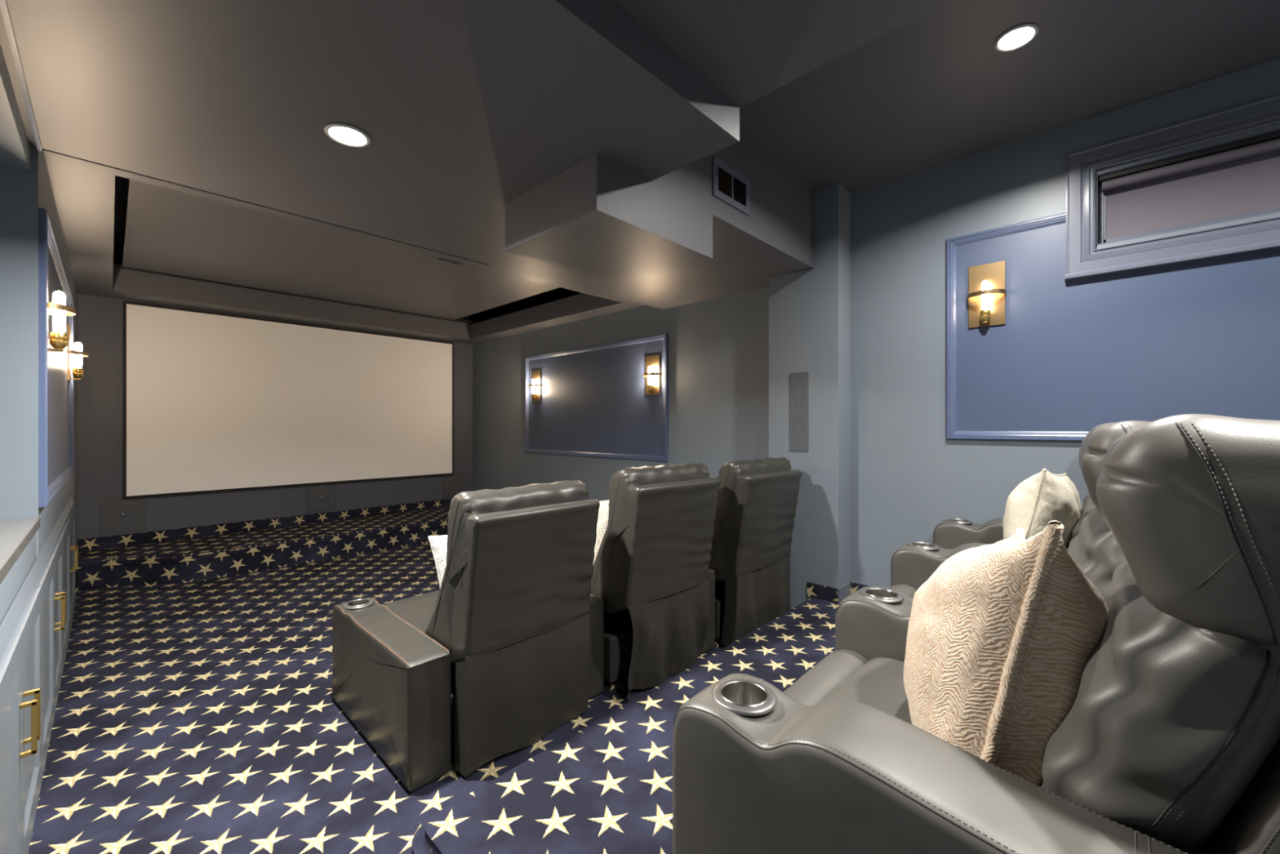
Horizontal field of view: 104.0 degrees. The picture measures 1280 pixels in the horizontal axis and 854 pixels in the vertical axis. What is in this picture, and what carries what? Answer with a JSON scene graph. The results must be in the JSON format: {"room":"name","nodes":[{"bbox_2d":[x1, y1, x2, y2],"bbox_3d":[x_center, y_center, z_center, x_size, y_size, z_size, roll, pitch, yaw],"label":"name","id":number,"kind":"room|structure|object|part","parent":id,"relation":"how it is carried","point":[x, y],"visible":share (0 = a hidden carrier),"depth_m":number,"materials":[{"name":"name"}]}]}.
{"room":"home theater","nodes":[
{"label":"home theater","id":0,"kind":"room"},
{"bbox_2d":[0,44,30,170],"bbox_3d":[-0.869,-1.292,0.091,4.690,0.615,0.640,0,0,43],"label":"wall","id":1,"kind":"structure","parent":0,"point":[15,148],"depth_m":1.68,"materials":[{"name":"paint"}]},
{"bbox_2d":[0,145,77,624],"bbox_3d":[-2.120,-0.135,1.286,8.150,2.930,0.664,0,0,43],"label":"wall","id":2,"kind":"structure","parent":0,"point":[22,192],"depth_m":1.93,"materials":[{"name":"paint"}]},
{"bbox_2d":[0,516,40,584],"bbox_3d":[-0.863,0.372,0.102,4.676,0.040,0.666,0,0,43],"label":"countertop","id":3,"kind":"structure","parent":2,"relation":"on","point":[15,534],"depth_m":1.59,"materials":[{"name":"stone"}]},
{"bbox_2d":[0,0,42,151],"bbox_3d":[-1.593,-1.067,1.248,1.990,0.012,0.012,0,0,43],"label":"trim","id":4,"kind":"structure","parent":2,"relation":"attached to","point":[3,4],"depth_m":1.48,"materials":[{"name":"wood"}]},
{"bbox_2d":[0,496,74,661],"bbox_3d":[-1.780,0.532,1.428,6.350,0.055,0.016,0,0,43],"label":"trim","id":5,"kind":"structure","parent":2,"relation":"attached to","point":[11,620],"depth_m":1.62,"materials":[{"name":"paint"}]},
{"bbox_2d":[38,207,73,506],"bbox_3d":[-3.096,-0.269,2.672,2.068,1.173,0.022,0,0,43],"label":"trim","id":6,"kind":"structure","parent":2,"relation":"attached to","point":[46,233],"depth_m":1.97,"materials":[{"name":"blue wood"}]},
{"bbox_2d":[46,267,75,355],"bbox_3d":[-2.389,-0.478,2.058,0.188,0.360,0.090,0,0,43],"label":"wall sconce","id":7,"kind":"object","parent":2,"relation":"attached to","point":[59,339],"visible":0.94,"depth_m":2.04,"materials":[{"name":"white glass"}]},
{"bbox_3d":[-2.417,-0.478,2.029,0.176,0.360,0.010,0,0,43],"label":"plate","id":8,"kind":"part","parent":7,"relation":"part of","materials":[{"name":"brown metal"}]},
{"bbox_3d":[-2.399,-0.312,2.047,0.022,0.008,0.050,0,0,43],"label":"arm","id":9,"kind":"part","parent":7,"relation":"part of","materials":[{"name":"brown metal"}]},
{"bbox_2d":[49,331,67,349],"bbox_3d":[-2.390,-0.350,2.057,0.049,0.069,0.049,0,0,43],"label":"socket","id":10,"kind":"object","parent":7,"relation":"attached to","point":[59,340],"depth_m":2.04,"materials":[{"name":"gold metal"}]},
{"bbox_3d":[-2.390,-0.469,2.057,0.035,0.171,0.035,0,0,43],"label":"bulb","id":11,"kind":"part","parent":7,"relation":"part of","materials":[{"name":"beige glass"}]},
{"bbox_2d":[66,324,88,381],"bbox_3d":[-3.721,-0.478,3.313,0.188,0.360,0.090,0,0,43],"label":"wall sconce","id":12,"kind":"object","parent":2,"relation":"attached to","point":[77,371],"visible":1,"depth_m":3.29,"materials":[{"name":"brown metal"}]},
{"bbox_3d":[-3.748,-0.478,3.284,0.176,0.360,0.010,0,0,43],"label":"plate","id":13,"kind":"part","parent":12,"relation":"part of","materials":[{"name":"brown metal"}]},
{"bbox_2d":[72,367,84,377],"bbox_3d":[-3.722,-0.350,3.312,0.049,0.069,0.049,0,0,43],"label":"socket","id":14,"kind":"object","parent":12,"relation":"attached to","point":[77,372],"depth_m":3.30,"materials":[{"name":"gold metal"}]},
{"bbox_3d":[-3.722,-0.469,3.312,0.035,0.171,0.035,0,0,43],"label":"bulb","id":15,"kind":"part","parent":12,"relation":"part of","materials":[{"name":"beige glass"}]},
{"bbox_2d":[75,506,449,591],"bbox_3d":[-3.275,1.220,5.354,0.890,0.260,3.680,0,0,43],"label":"stage riser","id":16,"kind":"structure","parent":0,"point":[200,558],"depth_m":4.65,"materials":[{"name":"carpet"}]},
{"bbox_2d":[77,293,472,554],"bbox_3d":[-3.635,-0.135,5.693,0.100,2.930,3.880,0,0,43],"label":"wall","id":17,"kind":"structure","parent":0,"point":[100,318],"depth_m":4.69,"materials":[{"name":"grey paint"}]},
{"bbox_2d":[99,496,146,534],"bbox_3d":[-4.667,0.798,4.516,0.012,0.328,0.292,0,0,43],"label":"wall speaker","id":18,"kind":"object","parent":17,"relation":"attached to","point":[117,514],"visible":1,"depth_m":4.51,"materials":[{"name":"paint"}]},
{"bbox_2d":[77,497,452,551],"bbox_3d":[-3.595,1.035,5.654,0.012,0.110,3.680,0,0,43],"label":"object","id":19,"kind":"structure","parent":17,"relation":"attached to","point":[155,536],"depth_m":5.14,"materials":[{"name":"carpet"}]},
{"bbox_2d":[122,301,453,498],"bbox_3d":[-3.594,-0.235,5.638,0.033,1.780,3.110,0,0,43],"label":"projector screen","id":20,"kind":"object","parent":17,"relation":"attached to","point":[212,402],"visible":1,"depth_m":5.28,"materials":[{"name":"fabric"}]},
{"bbox_2d":[306,483,336,512],"bbox_3d":[-3.599,0.808,5.649,0.012,0.313,0.292,0,0,43],"label":"wall speaker","id":21,"kind":"object","parent":17,"relation":"attached to","point":[319,497],"visible":1,"depth_m":5.65,"materials":[{"name":"paint"}]},
{"bbox_2d":[442,472,462,497],"bbox_3d":[-2.534,0.802,6.780,0.012,0.325,0.292,0,0,43],"label":"wall speaker","id":22,"kind":"object","parent":17,"relation":"attached to","point":[452,484],"visible":0.99,"depth_m":6.77,"materials":[{"name":"paint"}]},
{"bbox_2d":[28,542,726,853],"bbox_3d":[-0.873,1.330,2.609,8.150,0.001,4.380,0,0,43],"label":"floor","id":23,"kind":"structure","parent":0,"point":[199,717],"depth_m":2.17,"materials":[{"name":"carpet"}]},
{"bbox_2d":[0,586,41,853],"bbox_3d":[-1.724,0.948,1.401,1.170,0.765,0.053,0,0,43],"label":"base cabinet","id":24,"kind":"object","parent":23,"relation":"on","point":[20,664],"visible":0.98,"depth_m":1.37,"materials":[{"name":"paint"}]},
{"bbox_3d":[-1.515,0.930,1.186,0.566,0.710,0.018,0,0,43],"label":"door","id":25,"kind":"part","parent":24,"relation":"part of","materials":[{"name":"paint"}]},
{"bbox_3d":[-1.940,0.930,1.586,0.596,0.710,0.018,0,0,43],"label":"door","id":26,"kind":"part","parent":24,"relation":"part of","materials":[{"name":"paint"}]},
{"bbox_3d":[-1.673,0.828,1.369,0.012,0.145,0.030,0,0,43],"label":"handle","id":27,"kind":"part","parent":24,"relation":"part of","materials":[{"name":"gold metal"}]},
{"bbox_3d":[-1.737,0.828,1.428,0.012,0.145,0.030,0,0,43],"label":"handle","id":28,"kind":"part","parent":24,"relation":"part of","materials":[{"name":"gold metal"}]},
{"bbox_2d":[35,536,66,781],"bbox_3d":[-2.581,0.948,2.208,1.175,0.765,0.053,0,0,43],"label":"base cabinet","id":29,"kind":"object","parent":23,"relation":"on","point":[51,579],"visible":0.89,"depth_m":2.16,"materials":[{"name":"paint"}]},
{"bbox_3d":[-2.387,0.930,2.007,0.610,0.710,0.018,0,0,43],"label":"door","id":30,"kind":"part","parent":29,"relation":"part of","materials":[{"name":"paint"}]},
{"bbox_3d":[-2.813,0.930,2.409,0.556,0.710,0.018,0,0,43],"label":"door","id":31,"kind":"part","parent":29,"relation":"part of","materials":[{"name":"paint"}]},
{"bbox_3d":[-2.561,0.828,2.205,0.012,0.145,0.030,0,0,43],"label":"handle","id":32,"kind":"part","parent":29,"relation":"part of","materials":[{"name":"gold metal"}]},
{"bbox_3d":[-2.624,0.828,2.265,0.012,0.145,0.030,0,0,43],"label":"handle","id":33,"kind":"part","parent":29,"relation":"part of","materials":[{"name":"gold metal"}]},
{"bbox_2d":[57,506,78,669],"bbox_3d":[-3.534,0.948,3.107,1.435,0.765,0.053,0,0,43],"label":"base cabinet","id":34,"kind":"object","parent":23,"relation":"on","point":[70,551],"visible":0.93,"depth_m":3.06,"materials":[{"name":"paint"}]},
{"bbox_3d":[-3.289,0.930,2.857,0.730,0.710,0.018,0,0,43],"label":"door","id":35,"kind":"part","parent":34,"relation":"part of","materials":[{"name":"paint"}]},
{"bbox_3d":[-3.810,0.930,3.348,0.696,0.710,0.018,0,0,43],"label":"door","id":36,"kind":"part","parent":34,"relation":"part of","materials":[{"name":"paint"}]},
{"bbox_3d":[-3.507,0.828,3.097,0.012,0.145,0.030,0,0,43],"label":"handle","id":37,"kind":"part","parent":34,"relation":"part of","materials":[{"name":"gold metal"}]},
{"bbox_3d":[-3.571,0.828,3.157,0.012,0.145,0.030,0,0,43],"label":"handle","id":38,"kind":"part","parent":34,"relation":"part of","materials":[{"name":"gold metal"}]},
{"bbox_2d":[331,480,604,791],"bbox_3d":[-0.769,0.789,2.396,1.083,1.078,0.958,0,0,43],"label":"recliner","id":39,"kind":"object","parent":23,"relation":"on","point":[482,667],"visible":1,"depth_m":1.99,"materials":[{"name":"leather"}]},
{"bbox_3d":[-1.105,1.084,2.167,0.908,0.470,0.164,0,0,43],"label":"armrest","id":40,"kind":"part","parent":39,"relation":"part of","materials":[{"name":"leather"}]},
{"bbox_2d":[386,592,439,633],"bbox_3d":[-0.873,0.973,2.494,0.606,0.200,0.610,0,0,43],"label":"seat cushion","id":41,"kind":"object","parent":39,"relation":"on","point":[417,611],"depth_m":2.40,"materials":[{"name":"leather"}]},
{"bbox_2d":[427,534,447,587],"bbox_3d":[-0.753,0.665,2.304,0.196,0.360,0.396,0,0,38],"label":"throw cushion","id":42,"kind":"object","parent":39,"relation":"on","point":[438,544],"visible":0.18,"depth_m":2.20,"materials":[{"name":"white fabric"}]},
{"bbox_2d":[424,480,589,653],"bbox_3d":[-0.563,0.597,2.202,0.409,0.694,0.626,0,0,43],"label":"backrest","id":43,"kind":"object","parent":39,"relation":"on","point":[544,607],"depth_m":1.99,"materials":[{"name":"leather"}]},
{"bbox_3d":[-0.561,1.084,2.745,0.908,0.468,0.164,0,0,43],"label":"armrest","id":44,"kind":"part","parent":39,"relation":"part of","materials":[{"name":"leather"}]},
{"bbox_2d":[590,462,719,700],"bbox_3d":[-0.081,0.766,2.986,0.794,1.124,1.092,0,0,-43],"label":"recliner","id":45,"kind":"object","parent":23,"relation":"on","point":[654,580],"visible":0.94,"depth_m":2.53,"materials":[{"name":"leather"}]},
{"bbox_2d":[593,499,608,563],"bbox_3d":[-0.155,0.620,2.860,0.428,0.403,0.210,0,0,-44],"label":"throw cushion","id":46,"kind":"object","parent":45,"relation":"on","point":[602,519],"visible":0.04,"depth_m":2.76,"materials":[{"name":"beige fabric"}]},
{"bbox_2d":[590,462,709,606],"bbox_3d":[0.054,0.574,2.718,0.626,0.739,0.412,0,0,-43],"label":"cushion","id":47,"kind":"object","parent":45,"relation":"on","point":[637,563],"depth_m":2.49,"materials":[{"name":"leather"}]},
{"bbox_3d":[0.088,1.084,3.267,0.164,0.468,0.908,0,0,-43],"label":"armrest","id":48,"kind":"part","parent":45,"relation":"part of","materials":[{"name":"leather"}]},
{"bbox_2d":[708,457,801,645],"bbox_3d":[0.530,0.766,3.492,0.759,1.124,1.092,0,0,-43],"label":"recliner","id":49,"kind":"object","parent":23,"relation":"on","point":[757,498],"visible":0.78,"depth_m":3.00,"materials":[{"name":"leather"}]},
{"bbox_2d":[708,457,791,575],"bbox_3d":[0.670,0.573,3.228,0.604,0.738,0.410,0,0,-43],"label":"cushion","id":50,"kind":"object","parent":49,"relation":"on","point":[749,538],"depth_m":2.99,"materials":[{"name":"leather"}]},
{"bbox_3d":[0.691,1.084,3.765,0.151,0.469,0.909,0,0,-43],"label":"armrest","id":51,"kind":"part","parent":49,"relation":"part of","materials":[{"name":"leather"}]},
{"bbox_2d":[411,597,839,853],"bbox_3d":[1.447,1.257,1.437,3.165,0.186,2.903,0,0,43],"label":"platform","id":52,"kind":"structure","parent":0,"point":[606,787],"depth_m":1.64,"materials":[{"name":"carpet"}]},
{"bbox_2d":[672,413,1279,853],"bbox_3d":[0.766,0.567,1.065,1.009,1.171,1.032,0,0,43],"label":"recliner","id":53,"kind":"object","parent":52,"relation":"on","point":[1167,741],"visible":0.87,"depth_m":0.71,"materials":[{"name":"grey leather"}]},
{"bbox_2d":[822,657,912,724],"bbox_3d":[0.706,0.778,1.121,0.604,0.216,0.622,0,0,43],"label":"seat cushion","id":54,"kind":"object","parent":53,"relation":"on","point":[877,682],"depth_m":1.32,"materials":[{"name":"grey leather"}]},
{"bbox_3d":[1.046,0.833,1.373,0.962,0.638,0.196,0,0,43],"label":"armrest","id":55,"kind":"part","parent":53,"relation":"part of","materials":[{"name":"grey leather"}]},
{"bbox_3d":[0.475,0.834,0.766,0.963,0.637,0.196,0,0,43],"label":"armrest","id":56,"kind":"part","parent":53,"relation":"part of","materials":[{"name":"grey leather"}]},
{"bbox_2d":[903,520,1108,786],"bbox_3d":[0.788,0.505,1.094,0.435,0.684,0.574,0,0,7],"label":"throw cushion","id":57,"kind":"object","parent":53,"relation":"on","point":[1002,636],"visible":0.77,"depth_m":0.91,"materials":[{"name":"beige fabric"}]},
{"bbox_2d":[1040,561,1279,853],"bbox_3d":[0.918,0.495,0.921,0.290,0.510,0.645,0,0,43],"label":"cushion","id":58,"kind":"object","parent":53,"relation":"on","point":[1169,735],"depth_m":0.68,"materials":[{"name":"grey leather"}]},
{"bbox_2d":[888,420,1151,598],"bbox_3d":[1.366,0.568,1.799,1.012,1.169,0.849,0,0,40],"label":"recliner","id":59,"kind":"object","parent":52,"relation":"on","point":[1095,548],"visible":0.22,"depth_m":1.44,"materials":[{"name":"grey leather"}]},
{"bbox_3d":[1.570,0.833,2.050,0.962,0.638,0.196,0,0,40],"label":"armrest","id":60,"kind":"part","parent":59,"relation":"part of","materials":[{"name":"grey leather"}]},
{"bbox_2d":[1067,506,1127,596],"bbox_3d":[1.466,0.495,1.592,0.291,0.507,0.637,0,0,40],"label":"cushion","id":61,"kind":"object","parent":59,"relation":"on","point":[1095,548],"depth_m":1.39,"materials":[{"name":"grey leather"}]},
{"bbox_2d":[933,422,1116,551],"bbox_3d":[1.919,0.568,2.407,1.010,1.169,0.785,0,0,41],"label":"recliner","id":62,"kind":"object","parent":52,"relation":"on","point":[950,533],"visible":0.08,"depth_m":2.77,"materials":[{"name":"grey leather"}]},
{"bbox_3d":[2.107,0.834,2.636,0.963,0.638,0.188,0,0,41],"label":"armrest","id":63,"kind":"part","parent":62,"relation":"part of","materials":[{"name":"grey leather"}]},
{"bbox_2d":[1002,468,1082,546],"bbox_3d":[1.861,0.435,2.314,0.295,0.507,0.476,0,0,35],"label":"throw cushion","id":64,"kind":"object","parent":62,"relation":"on","point":[1045,496],"visible":0.58,"depth_m":2.17,"materials":[{"name":"beige fabric"}]},
{"bbox_2d":[1065,493,1095,551],"bbox_3d":[2.017,0.495,2.204,0.289,0.512,0.587,0,0,41],"label":"cushion","id":65,"kind":"object","parent":62,"relation":"on","point":[1088,504],"depth_m":2.13,"materials":[{"name":"grey leather"}]},
{"bbox_2d":[0,0,1279,344],"bbox_3d":[-0.873,-1.411,2.609,8.150,1.123,4.380,0,0,43],"label":"ceiling","id":66,"kind":"structure","parent":0,"point":[536,147],"depth_m":2.06,"materials":[{"name":"paint"}]},
{"bbox_2d":[113,175,475,324],"bbox_3d":[-2.284,-1.355,4.277,3.170,0.320,3.472,0,0,43],"label":"ceiling","id":67,"kind":"structure","parent":66,"relation":"attached to","point":[122,184],"depth_m":4.06,"materials":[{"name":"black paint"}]},
{"bbox_2d":[470,287,581,324],"bbox_3d":[-2.321,-1.420,4.441,2.850,0.170,3.250,0,0,43],"label":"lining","id":68,"kind":"object","parent":67,"relation":"attached to","point":[554,294],"visible":0.21,"depth_m":5.67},
{"bbox_2d":[324,123,370,147],"bbox_3d":[-1.076,-1.067,1.841,0.148,0.011,0.148,0,0,43],"label":"recessed light","id":69,"kind":"object","parent":66,"relation":"in","point":[343,134],"visible":1,"depth_m":1.83,"materials":[{"name":"white"}]},
{"bbox_2d":[431,255,466,266],"bbox_3d":[-1.516,-1.332,4.019,0.150,0.006,0.260,0,0,43],"label":"ceiling vent","id":70,"kind":"object","parent":66,"relation":"in","point":[437,258],"visible":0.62,"depth_m":4.04,"materials":[{"name":"metal"}]},
{"bbox_2d":[712,155,750,216],"bbox_3d":[0.492,-1.268,2.655,0.018,0.196,0.346,0,0,43],"label":"ceiling vent","id":71,"kind":"object","parent":66,"relation":"in","point":[730,186],"visible":1,"depth_m":2.65,"materials":[{"name":"metal"}]},
{"bbox_2d":[994,23,1039,52],"bbox_3d":[1.548,-1.595,2.059,0.148,0.011,0.148,0,0,43],"label":"recessed light","id":72,"kind":"object","parent":66,"relation":"in","point":[1018,37],"visible":1,"depth_m":2.05,"materials":[{"name":"white"}]},
{"bbox_2d":[472,57,1279,609],"bbox_3d":[0.600,-0.335,4.173,8.150,3.330,0.323,0,0,43],"label":"wall","id":73,"kind":"structure","parent":0,"point":[880,470],"depth_m":3.34,"materials":[{"name":"paint"}]},
{"bbox_2d":[528,339,663,456],"bbox_3d":[-0.564,-0.259,5.325,2.195,1.107,0.004,0,0,43],"label":"wall panel","id":74,"kind":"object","parent":73,"relation":"attached to","point":[595,401],"depth_m":5.20,"materials":[{"name":"blue paint"}]},
{"bbox_2d":[528,369,541,400],"bbox_3d":[-1.261,-0.478,5.916,0.188,0.360,0.090,0,0,43],"label":"wall sconce","id":75,"kind":"object","parent":74,"relation":"attached to","point":[535,385],"visible":1,"depth_m":5.91,"materials":[{"name":"gold metal"}]},
{"bbox_2d":[531,393,535,399],"bbox_3d":[-1.260,-0.350,5.917,0.049,0.069,0.049,0,0,43],"label":"socket","id":76,"kind":"object","parent":75,"relation":"attached to","point":[533,395],"depth_m":5.90,"materials":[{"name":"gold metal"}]},
{"bbox_3d":[-1.260,-0.469,5.917,0.035,0.171,0.035,0,0,43],"label":"bulb","id":77,"kind":"part","parent":75,"relation":"part of","materials":[{"name":"beige glass"}]},
{"bbox_2d":[643,354,660,394],"bbox_3d":[0.091,-0.478,4.643,0.188,0.360,0.090,0,0,43],"label":"wall sconce","id":78,"kind":"object","parent":74,"relation":"attached to","point":[652,375],"visible":1,"depth_m":4.64,"materials":[{"name":"brown metal"}]},
{"bbox_2d":[647,384,652,391],"bbox_3d":[0.091,-0.350,4.643,0.049,0.069,0.049,0,0,43],"label":"socket","id":79,"kind":"object","parent":78,"relation":"attached to","point":[649,386],"depth_m":4.62,"materials":[{"name":"gold metal"}]},
{"bbox_3d":[0.091,-0.469,4.643,0.035,0.171,0.035,0,0,43],"label":"bulb","id":80,"kind":"part","parent":78,"relation":"part of","materials":[{"name":"beige glass"}]},
{"bbox_2d":[525,333,668,462],"bbox_3d":[-0.571,-0.259,5.318,2.255,1.167,0.022,0,0,43],"label":"trim","id":81,"kind":"structure","parent":73,"relation":"attached to","point":[663,336],"depth_m":5.00,"materials":[{"name":"wood"}]},
{"bbox_2d":[789,371,808,451],"bbox_3d":[1.103,-0.098,3.472,0.132,0.546,0.007,0,0,43],"label":"speaker","id":82,"kind":"object","parent":73,"relation":"attached to","point":[798,381],"visible":1,"depth_m":3.47},
{"bbox_2d":[807,582,870,603],"bbox_3d":[2.370,1.117,2.416,3.165,0.095,0.213,0,0,43],"label":"baseboard","id":83,"kind":"structure","parent":73,"relation":"attached to","point":[828,593],"depth_m":3.36,"materials":[{"name":"carpet"}]},
{"bbox_2d":[838,581,850,603],"bbox_3d":[1.377,1.117,3.358,0.008,0.095,0.203,0,0,43],"label":"trim","id":84,"kind":"structure","parent":73,"relation":"attached to","point":[844,591],"depth_m":3.34,"materials":[{"name":"paint"}]},
{"bbox_2d":[946,212,1088,441],"bbox_3d":[2.722,-0.525,2.215,2.377,1.210,0.022,0,0,43],"label":"trim","id":85,"kind":"structure","parent":73,"relation":"attached to","point":[951,243],"depth_m":2.97,"materials":[{"name":"blue wood"}]},
{"bbox_2d":[955,222,1279,431],"bbox_3d":[2.739,-0.525,2.212,2.347,1.150,0.004,0,0,43],"label":"wall panel","id":86,"kind":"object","parent":73,"relation":"attached to","point":[1202,336],"depth_m":2.54,"materials":[{"name":"blue paint"}]},
{"bbox_2d":[967,260,1006,328],"bbox_3d":[1.978,-0.757,2.864,0.188,0.360,0.090,0,0,43],"label":"wall sconce","id":87,"kind":"object","parent":86,"relation":"attached to","point":[987,291],"visible":1,"depth_m":2.87,"materials":[{"name":"brown metal"}]},
{"bbox_3d":[1.978,-0.748,2.865,0.035,0.171,0.035,0,0,43],"label":"bulb","id":88,"kind":"part","parent":87,"relation":"part of","materials":[{"name":"beige glass"}]},
{"bbox_2d":[980,309,990,322],"bbox_3d":[1.978,-0.629,2.865,0.049,0.069,0.049,0,0,43],"label":"socket","id":89,"kind":"object","parent":87,"relation":"attached to","point":[984,313],"depth_m":2.85,"materials":[{"name":"gold metal"}]},
{"bbox_2d":[1064,94,1279,280],"bbox_3d":[2.850,-1.101,2.157,1.550,0.658,0.160,0,0,43],"label":"window","id":90,"kind":"structure","parent":73,"relation":"in","point":[1083,188],"depth_m":2.41,"materials":[{"name":"paint"}]},
{"bbox_3d":[2.811,-0.784,2.115,1.550,0.024,0.045,0,0,43],"label":"sill","id":91,"kind":"part","parent":90,"relation":"part of","materials":[{"name":"paint"}]},
{"bbox_3d":[2.886,-1.114,2.196,1.292,0.352,0.025,0,0,43],"label":"sash","id":92,"kind":"part","parent":90,"relation":"part of","materials":[{"name":"paint"}]},
{"bbox_2d":[1098,129,1279,244],"bbox_3d":[2.872,-1.117,2.175,1.293,0.363,0.095,0,0,43],"label":"roller blind","id":93,"kind":"object","parent":90,"relation":"attached to","point":[1242,176],"visible":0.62,"depth_m":2.39,"materials":[{"name":"fabric"}]}
]}

